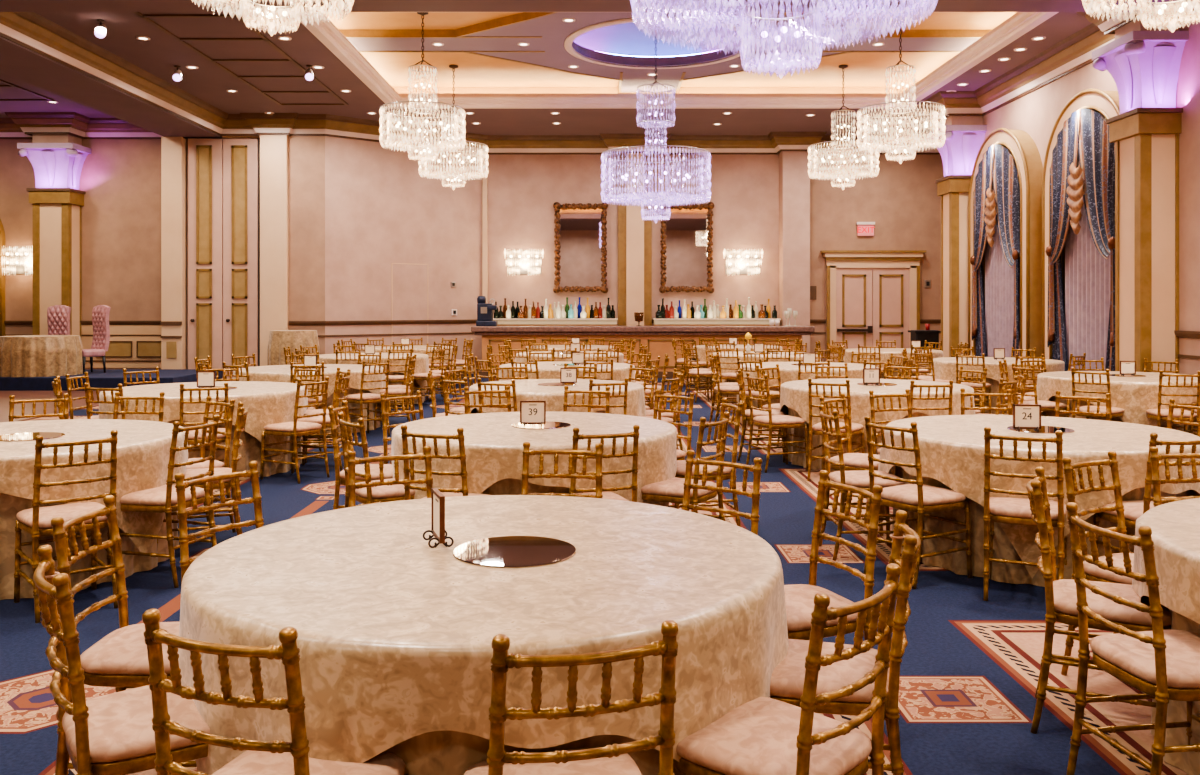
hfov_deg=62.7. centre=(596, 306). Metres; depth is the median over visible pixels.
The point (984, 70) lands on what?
recessed light
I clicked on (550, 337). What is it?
chair
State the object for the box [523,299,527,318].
bottle
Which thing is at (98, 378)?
stage platform
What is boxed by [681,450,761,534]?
chair
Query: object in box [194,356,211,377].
chair
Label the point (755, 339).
chair
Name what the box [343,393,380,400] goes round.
seat cushion
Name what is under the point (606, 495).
seat cushion
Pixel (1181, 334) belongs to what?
trim
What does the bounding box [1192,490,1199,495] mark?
chair
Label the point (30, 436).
tray
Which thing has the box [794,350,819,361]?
chair
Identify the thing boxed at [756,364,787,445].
chair
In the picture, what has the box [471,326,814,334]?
countertop
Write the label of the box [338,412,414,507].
chair
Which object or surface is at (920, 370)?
seat cushion
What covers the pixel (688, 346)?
chair
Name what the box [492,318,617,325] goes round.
display
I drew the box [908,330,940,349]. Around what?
stand
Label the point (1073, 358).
chair
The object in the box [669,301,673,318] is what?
bottle
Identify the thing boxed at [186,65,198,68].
recessed light
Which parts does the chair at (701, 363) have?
backrest, seat frame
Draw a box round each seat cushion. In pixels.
[16,502,106,528]
[62,685,209,762]
[78,415,98,418]
[80,622,179,674]
[120,485,204,505]
[185,468,231,484]
[186,458,224,468]
[188,428,224,439]
[212,750,404,774]
[264,421,321,431]
[298,415,338,423]
[303,409,342,415]
[308,396,321,402]
[340,464,392,479]
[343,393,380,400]
[355,478,414,498]
[380,388,410,394]
[385,375,409,379]
[388,385,409,388]
[414,373,440,377]
[422,492,488,498]
[429,363,447,366]
[432,370,452,374]
[436,412,473,416]
[446,361,466,364]
[450,407,475,413]
[464,747,641,774]
[576,492,627,500]
[639,416,673,421]
[641,477,715,497]
[642,385,660,390]
[645,389,654,394]
[646,410,676,417]
[676,449,685,458]
[676,460,730,475]
[676,697,871,774]
[689,361,709,364]
[689,368,710,371]
[689,371,715,374]
[714,386,747,391]
[716,382,737,385]
[719,373,736,377]
[745,391,778,396]
[745,409,784,416]
[753,415,804,424]
[762,403,779,409]
[770,639,889,702]
[784,584,857,631]
[812,422,862,432]
[829,470,904,487]
[830,453,879,468]
[881,484,966,505]
[900,369,928,372]
[908,376,931,379]
[921,379,948,382]
[961,382,990,387]
[990,497,1066,519]
[1005,395,1034,401]
[1018,400,1066,407]
[1053,579,1171,626]
[1075,406,1123,413]
[1083,553,1133,584]
[1089,630,1199,687]
[1103,500,1153,521]
[1146,409,1196,417]
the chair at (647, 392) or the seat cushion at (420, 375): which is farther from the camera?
the seat cushion at (420, 375)
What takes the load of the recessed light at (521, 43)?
attached to the ceiling recess
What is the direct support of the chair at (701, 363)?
on the floor
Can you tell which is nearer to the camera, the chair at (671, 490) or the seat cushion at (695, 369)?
the chair at (671, 490)
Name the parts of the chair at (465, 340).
backrest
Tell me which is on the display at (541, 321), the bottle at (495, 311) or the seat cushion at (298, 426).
the bottle at (495, 311)
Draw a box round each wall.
[0,139,160,368]
[222,136,259,138]
[288,135,324,354]
[325,136,481,365]
[488,153,778,325]
[810,155,943,361]
[983,11,1199,374]
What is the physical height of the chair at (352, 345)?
0.914 m
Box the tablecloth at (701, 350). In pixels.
[692,345,781,368]
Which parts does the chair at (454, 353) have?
seat frame, backrest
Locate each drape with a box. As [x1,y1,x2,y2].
[976,262,986,356]
[1013,256,1019,357]
[1053,254,1067,370]
[1105,309,1114,370]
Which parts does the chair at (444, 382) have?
post, rail, rail, rail, rail, post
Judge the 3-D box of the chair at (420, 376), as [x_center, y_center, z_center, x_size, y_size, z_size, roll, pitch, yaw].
[-2.661,1.085,15.463,0.497,0.914,0.409,0,0,20]
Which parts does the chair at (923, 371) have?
backrest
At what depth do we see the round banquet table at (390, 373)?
15.40 m
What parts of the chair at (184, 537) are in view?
post, rail, rail, rail, rail, post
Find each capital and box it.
[17,134,90,189]
[926,116,986,176]
[1092,17,1188,113]
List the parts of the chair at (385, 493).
post, rail, rail, rail, post, seat frame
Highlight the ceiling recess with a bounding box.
[339,12,990,92]
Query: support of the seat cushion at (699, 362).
on the chair at (701, 363)
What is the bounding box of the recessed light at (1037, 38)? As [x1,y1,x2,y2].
[1031,36,1045,40]
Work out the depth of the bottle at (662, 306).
22.70 m
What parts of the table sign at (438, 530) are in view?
sign frame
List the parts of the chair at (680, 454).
post, rail, rail, rail, post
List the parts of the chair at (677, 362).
backrest, seat frame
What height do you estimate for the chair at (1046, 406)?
0.914 m
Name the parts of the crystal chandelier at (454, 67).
chain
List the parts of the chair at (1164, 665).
post, rail, rail, rail, rail, seat frame, post, leg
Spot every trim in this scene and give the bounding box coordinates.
[0,3,1199,154]
[0,12,348,104]
[0,112,163,138]
[4,319,1199,373]
[82,321,181,367]
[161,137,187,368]
[183,137,221,138]
[260,135,287,365]
[291,12,1057,108]
[482,152,487,302]
[564,16,755,68]
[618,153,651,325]
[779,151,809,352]
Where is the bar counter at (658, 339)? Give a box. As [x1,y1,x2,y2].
[471,326,814,377]
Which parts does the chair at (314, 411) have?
post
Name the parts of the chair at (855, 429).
post, leg, rail, rail, rail, seat frame, post, leg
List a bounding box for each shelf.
[493,318,617,319]
[653,318,780,319]
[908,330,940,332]
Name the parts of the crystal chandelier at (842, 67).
chain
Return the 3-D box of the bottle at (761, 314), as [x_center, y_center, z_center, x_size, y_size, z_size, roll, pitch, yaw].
[3.784,0.103,22.620,0.158,0.324,0.158,0,0,0]
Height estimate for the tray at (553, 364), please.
0.006 m
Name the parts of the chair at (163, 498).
leg, seat frame, post, rail, rail, rail, rail, post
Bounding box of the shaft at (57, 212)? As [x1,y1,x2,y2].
[26,188,85,340]
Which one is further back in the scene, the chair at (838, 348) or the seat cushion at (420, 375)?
the chair at (838, 348)
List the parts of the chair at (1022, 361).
backrest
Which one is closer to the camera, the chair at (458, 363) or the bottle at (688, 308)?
the chair at (458, 363)
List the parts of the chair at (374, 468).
post, rail, post, seat frame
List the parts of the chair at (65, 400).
post, rail, rail, post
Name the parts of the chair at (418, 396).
post, rail, rail, rail, post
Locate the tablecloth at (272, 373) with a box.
[233,364,385,406]
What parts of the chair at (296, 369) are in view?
post, rail, rail, post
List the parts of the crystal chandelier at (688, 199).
chain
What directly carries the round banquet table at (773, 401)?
on the floor
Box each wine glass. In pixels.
[784,311,788,325]
[787,308,791,325]
[793,311,797,325]
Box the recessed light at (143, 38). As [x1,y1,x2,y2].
[136,36,150,40]
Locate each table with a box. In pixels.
[0,335,83,376]
[0,493,178,599]
[166,420,301,479]
[267,330,319,365]
[302,387,379,436]
[384,731,684,774]
[385,369,424,404]
[476,408,612,413]
[481,478,569,494]
[695,358,709,386]
[715,370,737,399]
[746,383,779,425]
[787,407,928,474]
[845,362,931,378]
[892,466,1192,586]
[962,376,1041,415]
[1043,396,1196,432]
[1150,608,1199,774]
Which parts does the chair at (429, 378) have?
post, post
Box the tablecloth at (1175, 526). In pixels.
[1132,498,1199,623]
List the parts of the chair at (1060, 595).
rail, rail, rail, post, rail, post, seat frame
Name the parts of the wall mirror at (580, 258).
glass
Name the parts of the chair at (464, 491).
post, rail, rail, rail, rail, post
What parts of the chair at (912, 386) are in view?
post, rail, rail, rail, post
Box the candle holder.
[634,312,643,325]
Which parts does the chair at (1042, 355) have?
seat frame, backrest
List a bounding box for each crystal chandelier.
[193,0,352,35]
[380,12,464,163]
[419,65,487,189]
[601,21,710,221]
[632,0,936,76]
[808,65,877,189]
[857,12,944,160]
[1083,0,1199,31]
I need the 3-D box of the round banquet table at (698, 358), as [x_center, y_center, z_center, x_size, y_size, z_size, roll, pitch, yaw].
[2.770,1.159,19.500,1.730,0.754,1.730,0,0,-15]
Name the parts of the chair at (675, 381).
post, rail, rail, post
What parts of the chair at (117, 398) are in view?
post, rail, rail, post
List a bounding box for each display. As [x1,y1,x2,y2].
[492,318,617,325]
[653,318,780,325]
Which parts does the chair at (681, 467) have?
seat frame, post, rail, post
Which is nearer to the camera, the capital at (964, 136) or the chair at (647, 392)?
the chair at (647, 392)
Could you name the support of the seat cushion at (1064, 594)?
on the chair at (1060, 595)
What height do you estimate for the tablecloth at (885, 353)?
0.662 m
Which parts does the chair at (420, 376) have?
seat frame, backrest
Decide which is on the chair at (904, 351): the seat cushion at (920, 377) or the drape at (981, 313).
the seat cushion at (920, 377)
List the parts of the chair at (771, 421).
post, rail, rail, rail, rail, post, seat frame, leg, leg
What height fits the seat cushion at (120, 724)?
0.056 m
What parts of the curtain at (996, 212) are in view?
sheer panel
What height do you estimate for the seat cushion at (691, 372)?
0.056 m
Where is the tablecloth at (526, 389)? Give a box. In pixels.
[469,379,645,415]
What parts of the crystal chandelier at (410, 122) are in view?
chain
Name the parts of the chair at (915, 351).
backrest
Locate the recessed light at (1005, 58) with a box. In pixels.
[998,57,1010,60]
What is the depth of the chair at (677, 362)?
19.33 m
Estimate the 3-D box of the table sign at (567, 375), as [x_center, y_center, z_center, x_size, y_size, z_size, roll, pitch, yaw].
[-0.280,0.683,9.720,0.164,0.167,0.081,0,0,-4]
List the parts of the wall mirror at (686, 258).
glass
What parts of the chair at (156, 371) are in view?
post, rail, rail, post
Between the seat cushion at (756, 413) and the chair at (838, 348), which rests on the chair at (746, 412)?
the seat cushion at (756, 413)
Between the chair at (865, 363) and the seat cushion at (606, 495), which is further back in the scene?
the chair at (865, 363)
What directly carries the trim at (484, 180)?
attached to the wall at (380, 211)
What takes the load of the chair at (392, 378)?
on the floor
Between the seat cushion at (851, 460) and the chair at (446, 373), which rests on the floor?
the chair at (446, 373)
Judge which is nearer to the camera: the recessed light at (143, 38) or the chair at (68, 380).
the chair at (68, 380)
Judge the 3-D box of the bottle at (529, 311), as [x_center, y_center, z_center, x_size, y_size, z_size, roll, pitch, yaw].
[-1.554,0.115,22.840,0.121,0.301,0.121,0,0,0]
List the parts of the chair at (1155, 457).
post, rail, rail, rail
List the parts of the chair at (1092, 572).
post, rail, rail, rail, seat frame, rail, post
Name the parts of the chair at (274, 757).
post, rail, rail, rail, rail, post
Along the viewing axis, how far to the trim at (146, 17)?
15.74 m
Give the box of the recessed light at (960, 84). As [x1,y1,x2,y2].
[957,83,968,85]
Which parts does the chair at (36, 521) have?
leg, post, seat frame, rail, rail, rail, rail, leg, post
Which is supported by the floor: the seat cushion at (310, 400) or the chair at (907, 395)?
the chair at (907, 395)
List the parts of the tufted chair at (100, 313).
leg, leg, seat, leg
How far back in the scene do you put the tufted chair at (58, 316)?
19.92 m
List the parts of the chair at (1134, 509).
leg, seat frame, post, rail, rail, rail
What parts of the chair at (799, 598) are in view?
post, seat frame, rail, rail, rail, rail, post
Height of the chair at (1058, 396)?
0.914 m
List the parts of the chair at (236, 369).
rail, rail, post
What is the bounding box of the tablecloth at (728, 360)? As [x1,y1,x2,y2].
[713,351,820,382]
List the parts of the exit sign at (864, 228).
panel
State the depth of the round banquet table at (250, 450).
8.82 m
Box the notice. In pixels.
[810,286,815,299]
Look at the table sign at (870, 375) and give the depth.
9.62 m
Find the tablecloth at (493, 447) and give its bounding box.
[391,411,676,506]
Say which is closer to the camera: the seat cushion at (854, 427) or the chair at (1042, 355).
the seat cushion at (854, 427)
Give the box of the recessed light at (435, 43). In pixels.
[432,42,443,45]
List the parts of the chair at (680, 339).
backrest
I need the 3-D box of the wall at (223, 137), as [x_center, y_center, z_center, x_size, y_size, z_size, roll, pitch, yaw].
[-7.950,-3.750,20.680,2.100,0.420,0.120,0,0,0]
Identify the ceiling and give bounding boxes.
[0,0,1199,11]
[0,12,1091,139]
[0,36,221,136]
[323,12,1016,92]
[573,21,746,56]
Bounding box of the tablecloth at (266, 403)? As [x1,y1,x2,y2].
[98,381,307,467]
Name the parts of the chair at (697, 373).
backrest, seat frame, leg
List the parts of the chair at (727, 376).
seat frame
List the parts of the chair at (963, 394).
post, rail, rail, post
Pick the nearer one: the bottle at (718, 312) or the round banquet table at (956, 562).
the round banquet table at (956, 562)
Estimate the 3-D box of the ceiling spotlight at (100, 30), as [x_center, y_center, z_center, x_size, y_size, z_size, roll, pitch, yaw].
[-6.846,-3.829,13.589,0.146,0.261,0.228,0,0,-18]
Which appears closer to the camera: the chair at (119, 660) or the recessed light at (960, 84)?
the chair at (119, 660)
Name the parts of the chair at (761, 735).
seat frame, post, rail, rail, rail, rail, post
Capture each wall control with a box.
[451,309,456,314]
[925,280,930,287]
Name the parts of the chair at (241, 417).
seat frame, post, post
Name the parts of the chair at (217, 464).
post, rail, rail, rail, rail, post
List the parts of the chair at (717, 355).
backrest, seat frame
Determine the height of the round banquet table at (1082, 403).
0.754 m
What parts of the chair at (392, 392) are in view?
leg, seat frame, backrest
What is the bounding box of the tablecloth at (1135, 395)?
[1037,371,1197,425]
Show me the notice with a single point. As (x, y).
(812, 288)
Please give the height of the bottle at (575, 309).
0.392 m
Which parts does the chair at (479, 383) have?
post, rail, rail, post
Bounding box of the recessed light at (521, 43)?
[518,42,529,45]
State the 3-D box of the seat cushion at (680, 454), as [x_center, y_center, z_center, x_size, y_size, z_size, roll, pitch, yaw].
[0.412,1.072,7.216,0.416,0.056,0.409,0,0,-44]
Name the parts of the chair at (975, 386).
seat frame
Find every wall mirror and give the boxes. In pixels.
[553,202,607,292]
[659,202,714,292]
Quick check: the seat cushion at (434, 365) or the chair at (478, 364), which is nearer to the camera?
the chair at (478, 364)
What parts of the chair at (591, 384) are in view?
post, rail, rail, rail, post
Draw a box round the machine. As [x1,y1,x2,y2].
[476,296,497,325]
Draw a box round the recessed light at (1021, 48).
[1013,47,1027,51]
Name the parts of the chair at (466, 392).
post, rail, rail, post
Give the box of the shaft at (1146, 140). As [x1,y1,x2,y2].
[1106,108,1182,373]
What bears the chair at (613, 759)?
on the floor
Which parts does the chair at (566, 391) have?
post, rail, rail, post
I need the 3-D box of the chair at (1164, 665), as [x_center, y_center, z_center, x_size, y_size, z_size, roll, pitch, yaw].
[1.755,1.085,3.025,0.497,0.914,0.409,0,0,-8]
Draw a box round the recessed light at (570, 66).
[568,65,578,67]
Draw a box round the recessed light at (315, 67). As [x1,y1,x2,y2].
[312,65,323,68]
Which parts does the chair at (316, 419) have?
leg, post, post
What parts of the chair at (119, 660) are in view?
post, rail, rail, rail, rail, post, seat frame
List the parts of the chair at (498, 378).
post, rail, rail, post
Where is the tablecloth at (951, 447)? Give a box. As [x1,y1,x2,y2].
[878,415,1199,577]
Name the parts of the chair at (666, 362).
backrest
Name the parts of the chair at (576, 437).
post, rail, rail, rail, rail, post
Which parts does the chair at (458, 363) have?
seat frame, backrest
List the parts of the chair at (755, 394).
backrest, seat frame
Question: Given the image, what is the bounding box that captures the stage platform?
[0,369,222,390]
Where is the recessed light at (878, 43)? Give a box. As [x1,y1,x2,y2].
[872,42,884,45]
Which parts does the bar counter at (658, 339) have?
panel moulding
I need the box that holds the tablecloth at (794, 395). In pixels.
[780,379,974,453]
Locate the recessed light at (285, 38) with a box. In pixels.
[277,36,291,40]
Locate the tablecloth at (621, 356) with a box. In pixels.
[515,351,623,362]
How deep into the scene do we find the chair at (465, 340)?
19.71 m
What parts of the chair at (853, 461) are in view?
post, rail, rail, post, seat frame, leg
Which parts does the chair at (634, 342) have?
backrest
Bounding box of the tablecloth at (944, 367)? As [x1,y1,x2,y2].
[932,357,1064,392]
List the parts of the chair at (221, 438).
post, rail, rail, rail, rail, seat frame, post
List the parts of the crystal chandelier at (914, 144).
chain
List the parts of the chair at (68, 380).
post, rail, rail, post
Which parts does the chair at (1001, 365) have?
backrest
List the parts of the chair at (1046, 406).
backrest, seat frame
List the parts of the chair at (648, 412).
post, post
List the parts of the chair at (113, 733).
rail, rail, tie cord, post, rail, rail, post, seat frame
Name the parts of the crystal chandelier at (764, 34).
bulb, bulb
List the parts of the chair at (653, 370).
post, rail, rail, post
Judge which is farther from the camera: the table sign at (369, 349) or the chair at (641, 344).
the chair at (641, 344)
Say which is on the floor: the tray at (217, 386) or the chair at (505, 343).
the chair at (505, 343)
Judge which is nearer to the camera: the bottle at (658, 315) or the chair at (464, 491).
the chair at (464, 491)
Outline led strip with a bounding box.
[598,50,717,56]
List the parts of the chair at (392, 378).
seat frame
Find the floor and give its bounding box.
[0,373,1188,774]
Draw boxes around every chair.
[8,393,68,421]
[14,430,117,622]
[33,545,209,774]
[47,305,70,334]
[51,495,195,774]
[52,376,63,419]
[65,372,98,418]
[82,305,110,373]
[84,383,125,419]
[107,415,219,587]
[113,392,164,421]
[123,367,159,386]
[142,608,406,774]
[171,402,247,535]
[174,461,263,603]
[177,396,235,531]
[179,382,229,467]
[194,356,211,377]
[197,360,209,370]
[202,365,238,380]
[222,362,249,380]
[231,353,255,368]
[260,377,329,483]
[283,346,291,364]
[290,362,326,438]
[292,352,319,364]
[293,365,321,451]
[294,371,350,470]
[295,348,308,359]
[300,344,317,361]
[301,368,350,462]
[328,401,392,509]
[333,343,354,353]
[336,349,360,364]
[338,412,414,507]
[341,339,352,351]
[342,360,389,435]
[348,446,432,506]
[354,341,368,351]
[357,352,381,417]
[367,338,383,345]
[374,356,415,429]
[380,390,423,463]
[381,343,401,352]
[381,353,416,424]
[385,349,411,397]
[392,342,413,352]
[401,425,488,499]
[405,337,422,344]
[408,347,445,401]
[426,343,442,396]
[426,345,457,401]
[426,370,473,417]
[429,341,450,388]
[441,375,470,415]
[442,338,456,374]
[443,366,475,413]
[446,340,472,387]
[450,338,472,376]
[464,386,511,413]
[464,620,677,774]
[466,353,475,386]
[475,357,492,382]
[477,378,516,412]
[486,351,505,381]
[487,345,495,380]
[496,363,527,380]
[498,343,509,364]
[503,340,514,363]
[505,339,514,361]
[508,347,528,362]
[511,358,538,379]
[521,337,535,351]
[521,442,602,498]
[528,341,545,349]
[529,342,547,351]
[529,350,553,361]
[550,337,566,344]
[553,348,576,361]
[563,386,609,413]
[564,363,596,379]
[565,342,584,350]
[569,425,639,501]
[571,341,590,350]
[583,350,607,361]
[583,359,613,379]
[587,378,627,414]
[588,337,604,344]
[597,347,618,362]
[608,340,622,352]
[613,342,629,363]
[622,338,631,360]
[624,339,635,363]
[628,364,655,409]
[631,351,651,406]
[635,344,646,381]
[635,345,647,400]
[639,373,680,449]
[641,412,729,520]
[642,354,669,408]
[643,356,659,406]
[646,368,684,450]
[653,390,694,511]
[668,398,742,526]
[672,338,696,385]
[673,563,900,774]
[674,337,695,380]
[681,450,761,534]
[682,340,712,387]
[684,345,716,402]
[685,344,712,398]
[699,337,714,344]
[704,342,719,394]
[709,354,749,425]
[710,352,737,419]
[715,341,734,350]
[716,347,738,404]
[736,368,785,462]
[737,358,779,433]
[739,337,756,344]
[743,350,765,363]
[744,342,764,350]
[746,372,807,472]
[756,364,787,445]
[762,341,779,350]
[766,348,790,361]
[770,510,920,774]
[776,337,788,349]
[784,470,883,743]
[787,342,806,351]
[794,340,802,350]
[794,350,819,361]
[798,359,829,379]
[807,378,864,480]
[814,347,830,359]
[815,341,821,361]
[815,363,847,378]
[818,405,908,560]
[819,393,894,535]
[826,344,840,362]
[827,342,838,361]
[832,340,847,360]
[839,345,845,362]
[851,351,875,364]
[858,344,883,377]
[862,359,889,378]
[864,416,972,588]
[869,389,911,454]
[876,339,895,347]
[884,363,918,379]
[889,353,906,379]
[892,380,952,473]
[899,344,931,379]
[901,356,913,379]
[902,348,931,379]
[914,347,931,376]
[914,350,948,382]
[924,340,941,350]
[951,346,973,356]
[956,343,968,354]
[956,353,990,413]
[958,366,986,413]
[960,388,1011,414]
[975,371,1026,414]
[983,427,1067,600]
[995,376,1017,414]
[998,359,1042,414]
[1002,354,1043,415]
[1011,347,1035,356]
[1012,363,1068,417]
[1020,357,1046,412]
[1026,467,1171,733]
[1055,391,1110,420]
[1061,451,1133,675]
[1066,502,1199,774]
[1068,353,1085,370]
[1071,367,1123,421]
[1072,357,1104,370]
[1093,433,1199,553]
[1144,358,1178,373]
[1146,370,1199,436]
[1149,447,1199,506]
[1167,399,1199,428]
[1190,409,1196,433]
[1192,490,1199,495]
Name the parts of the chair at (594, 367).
rail, rail, post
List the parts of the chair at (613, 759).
post, rail, rail, rail, post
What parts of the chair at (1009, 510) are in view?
post, leg, rail, rail, rail, rail, seat frame, post, leg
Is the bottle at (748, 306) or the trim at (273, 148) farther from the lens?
the bottle at (748, 306)
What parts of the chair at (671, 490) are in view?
seat frame, post, rail, rail, rail, rail, post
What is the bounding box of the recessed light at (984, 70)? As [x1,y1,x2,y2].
[979,69,990,72]
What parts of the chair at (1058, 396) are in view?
post, rail, rail, post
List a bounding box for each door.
[188,139,257,378]
[391,263,427,344]
[821,250,925,361]
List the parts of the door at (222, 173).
panel, panel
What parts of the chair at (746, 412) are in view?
post, post, leg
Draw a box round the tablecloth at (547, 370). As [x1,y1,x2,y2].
[499,361,634,382]
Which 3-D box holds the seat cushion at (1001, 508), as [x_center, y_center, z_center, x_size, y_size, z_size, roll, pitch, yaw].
[2.307,1.072,5.303,0.409,0.056,0.416,0,0,27]
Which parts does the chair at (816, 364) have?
post, rail, rail, post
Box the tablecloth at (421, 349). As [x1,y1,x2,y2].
[360,345,452,381]
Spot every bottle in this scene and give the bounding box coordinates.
[494,302,497,318]
[498,306,503,318]
[503,298,506,317]
[506,305,510,318]
[511,301,514,318]
[515,302,519,317]
[518,306,523,318]
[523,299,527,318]
[528,305,530,317]
[531,301,535,318]
[536,302,539,318]
[540,306,543,317]
[544,299,547,318]
[548,304,552,318]
[553,302,556,317]
[556,302,560,318]
[561,305,565,318]
[565,297,568,317]
[568,304,573,318]
[573,301,577,318]
[577,297,581,317]
[580,306,586,318]
[585,298,589,318]
[590,305,593,317]
[594,302,597,318]
[598,302,601,318]
[602,305,605,317]
[606,298,610,318]
[611,305,614,318]
[655,305,661,318]
[661,298,664,318]
[665,305,668,317]
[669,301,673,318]
[674,306,678,318]
[677,300,681,317]
[682,299,686,318]
[687,304,690,318]
[690,301,694,317]
[694,305,700,318]
[699,305,704,318]
[703,299,706,317]
[708,305,712,318]
[712,300,716,318]
[716,305,719,317]
[720,305,725,318]
[725,298,728,318]
[729,304,732,317]
[734,300,738,318]
[738,305,742,318]
[742,305,745,317]
[747,297,750,318]
[751,305,754,318]
[754,301,757,317]
[758,304,764,318]
[764,306,767,318]
[767,299,770,317]
[772,305,776,318]
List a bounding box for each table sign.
[197,371,214,387]
[304,355,316,367]
[365,345,374,354]
[401,338,409,346]
[423,488,453,547]
[520,401,545,426]
[560,368,576,384]
[570,343,579,351]
[571,338,579,342]
[572,352,583,364]
[729,337,736,345]
[754,343,763,352]
[803,353,815,365]
[863,368,879,385]
[911,341,920,348]
[994,348,1004,359]
[1013,404,1040,431]
[1120,361,1135,375]
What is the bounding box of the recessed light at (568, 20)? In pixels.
[562,18,574,22]
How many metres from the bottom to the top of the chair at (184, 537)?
0.914 m
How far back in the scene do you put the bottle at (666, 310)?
22.79 m
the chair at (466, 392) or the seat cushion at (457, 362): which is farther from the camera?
the seat cushion at (457, 362)
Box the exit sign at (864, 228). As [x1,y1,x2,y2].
[856,222,874,235]
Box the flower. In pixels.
[745,332,751,352]
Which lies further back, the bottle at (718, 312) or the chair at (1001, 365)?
the bottle at (718, 312)
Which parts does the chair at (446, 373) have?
post, rail, post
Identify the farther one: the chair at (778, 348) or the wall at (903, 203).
the wall at (903, 203)
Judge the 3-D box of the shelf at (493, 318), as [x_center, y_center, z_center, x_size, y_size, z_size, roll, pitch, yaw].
[-0.980,0.278,22.730,2.920,0.025,0.440,0,0,0]
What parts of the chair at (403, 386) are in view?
seat frame, backrest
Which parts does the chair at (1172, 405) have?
post, rail, rail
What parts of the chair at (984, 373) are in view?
post, rail, rail, post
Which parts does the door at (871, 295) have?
moulding, moulding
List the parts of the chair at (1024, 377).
post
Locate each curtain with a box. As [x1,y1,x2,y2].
[970,144,1019,357]
[1045,109,1114,370]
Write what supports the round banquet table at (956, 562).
on the floor
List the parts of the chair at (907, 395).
post, rail, rail, rail, post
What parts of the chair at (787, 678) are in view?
seat frame, post, tie cord, post, rail, rail, rail, rail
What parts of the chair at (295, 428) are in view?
leg, seat frame, leg, post, rail, rail, rail, rail, post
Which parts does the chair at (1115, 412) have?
seat frame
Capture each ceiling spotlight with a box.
[94,19,105,38]
[172,65,181,81]
[305,65,313,80]
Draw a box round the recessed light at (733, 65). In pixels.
[729,64,739,67]
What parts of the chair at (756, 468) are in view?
post, rail, rail, rail, post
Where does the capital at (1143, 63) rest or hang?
on the shaft at (1146, 140)
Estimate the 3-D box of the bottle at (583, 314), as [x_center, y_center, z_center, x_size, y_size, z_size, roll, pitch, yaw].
[-0.310,0.119,22.620,0.142,0.291,0.142,0,0,0]
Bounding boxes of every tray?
[0,432,64,441]
[202,386,236,389]
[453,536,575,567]
[511,421,570,428]
[538,382,575,385]
[553,364,581,365]
[857,383,896,385]
[1007,426,1073,433]
[1110,374,1145,376]
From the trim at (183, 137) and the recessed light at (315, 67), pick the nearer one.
the recessed light at (315, 67)
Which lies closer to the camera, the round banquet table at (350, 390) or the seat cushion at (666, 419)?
the seat cushion at (666, 419)
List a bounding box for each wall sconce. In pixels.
[1,246,32,275]
[507,250,540,273]
[725,250,759,273]
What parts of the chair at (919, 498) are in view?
post, rail, rail, rail, rail, post, leg, seat frame, leg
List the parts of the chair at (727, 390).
backrest, seat frame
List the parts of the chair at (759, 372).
post, rail, rail, post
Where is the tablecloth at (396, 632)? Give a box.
[178,495,788,774]
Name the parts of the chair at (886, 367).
post, rail, rail, post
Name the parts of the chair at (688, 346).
backrest, seat frame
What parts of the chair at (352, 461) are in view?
post, rail, rail, rail, post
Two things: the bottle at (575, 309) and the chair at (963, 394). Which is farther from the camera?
the bottle at (575, 309)
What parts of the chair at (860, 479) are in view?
post, rail, rail, rail, rail, post, seat frame, leg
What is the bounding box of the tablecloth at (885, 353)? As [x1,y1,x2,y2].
[841,348,942,377]
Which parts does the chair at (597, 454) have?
post, rail, rail, rail, post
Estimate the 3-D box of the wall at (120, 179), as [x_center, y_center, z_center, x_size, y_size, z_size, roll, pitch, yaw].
[-12.000,-1.210,20.960,6.000,5.500,0.120,0,0,0]
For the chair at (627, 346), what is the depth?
17.34 m
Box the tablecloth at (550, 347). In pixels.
[525,345,615,351]
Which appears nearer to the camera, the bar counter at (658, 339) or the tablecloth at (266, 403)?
the tablecloth at (266, 403)
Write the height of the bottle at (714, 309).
0.415 m
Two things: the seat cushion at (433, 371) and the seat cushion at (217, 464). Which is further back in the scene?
the seat cushion at (433, 371)
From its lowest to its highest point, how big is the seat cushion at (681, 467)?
0.056 m
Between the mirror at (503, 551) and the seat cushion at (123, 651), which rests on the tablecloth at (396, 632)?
the mirror at (503, 551)
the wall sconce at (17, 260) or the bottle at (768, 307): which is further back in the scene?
the bottle at (768, 307)
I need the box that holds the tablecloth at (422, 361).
[319,353,428,394]
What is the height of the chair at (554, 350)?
0.914 m
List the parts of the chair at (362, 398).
seat frame, leg, backrest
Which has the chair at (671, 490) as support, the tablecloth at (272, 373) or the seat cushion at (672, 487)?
the seat cushion at (672, 487)
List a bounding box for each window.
[0,219,5,335]
[968,128,1042,356]
[1042,88,1119,358]
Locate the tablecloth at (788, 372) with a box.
[737,362,877,403]
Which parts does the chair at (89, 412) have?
post, rail, rail, rail, post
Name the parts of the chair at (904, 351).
backrest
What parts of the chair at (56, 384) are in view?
post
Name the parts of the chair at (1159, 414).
seat frame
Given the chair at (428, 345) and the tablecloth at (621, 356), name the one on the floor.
the chair at (428, 345)
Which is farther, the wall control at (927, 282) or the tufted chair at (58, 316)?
the wall control at (927, 282)
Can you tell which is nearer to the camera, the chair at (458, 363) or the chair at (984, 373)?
the chair at (984, 373)
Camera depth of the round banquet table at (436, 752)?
2.34 m
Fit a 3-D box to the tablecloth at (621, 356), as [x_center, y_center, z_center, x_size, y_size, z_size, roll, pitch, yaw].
[-0.457,1.111,16.494,1.818,0.671,1.818,0,0,40]
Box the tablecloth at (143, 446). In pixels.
[0,419,187,552]
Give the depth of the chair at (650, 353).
13.91 m
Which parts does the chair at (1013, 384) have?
post, rail, post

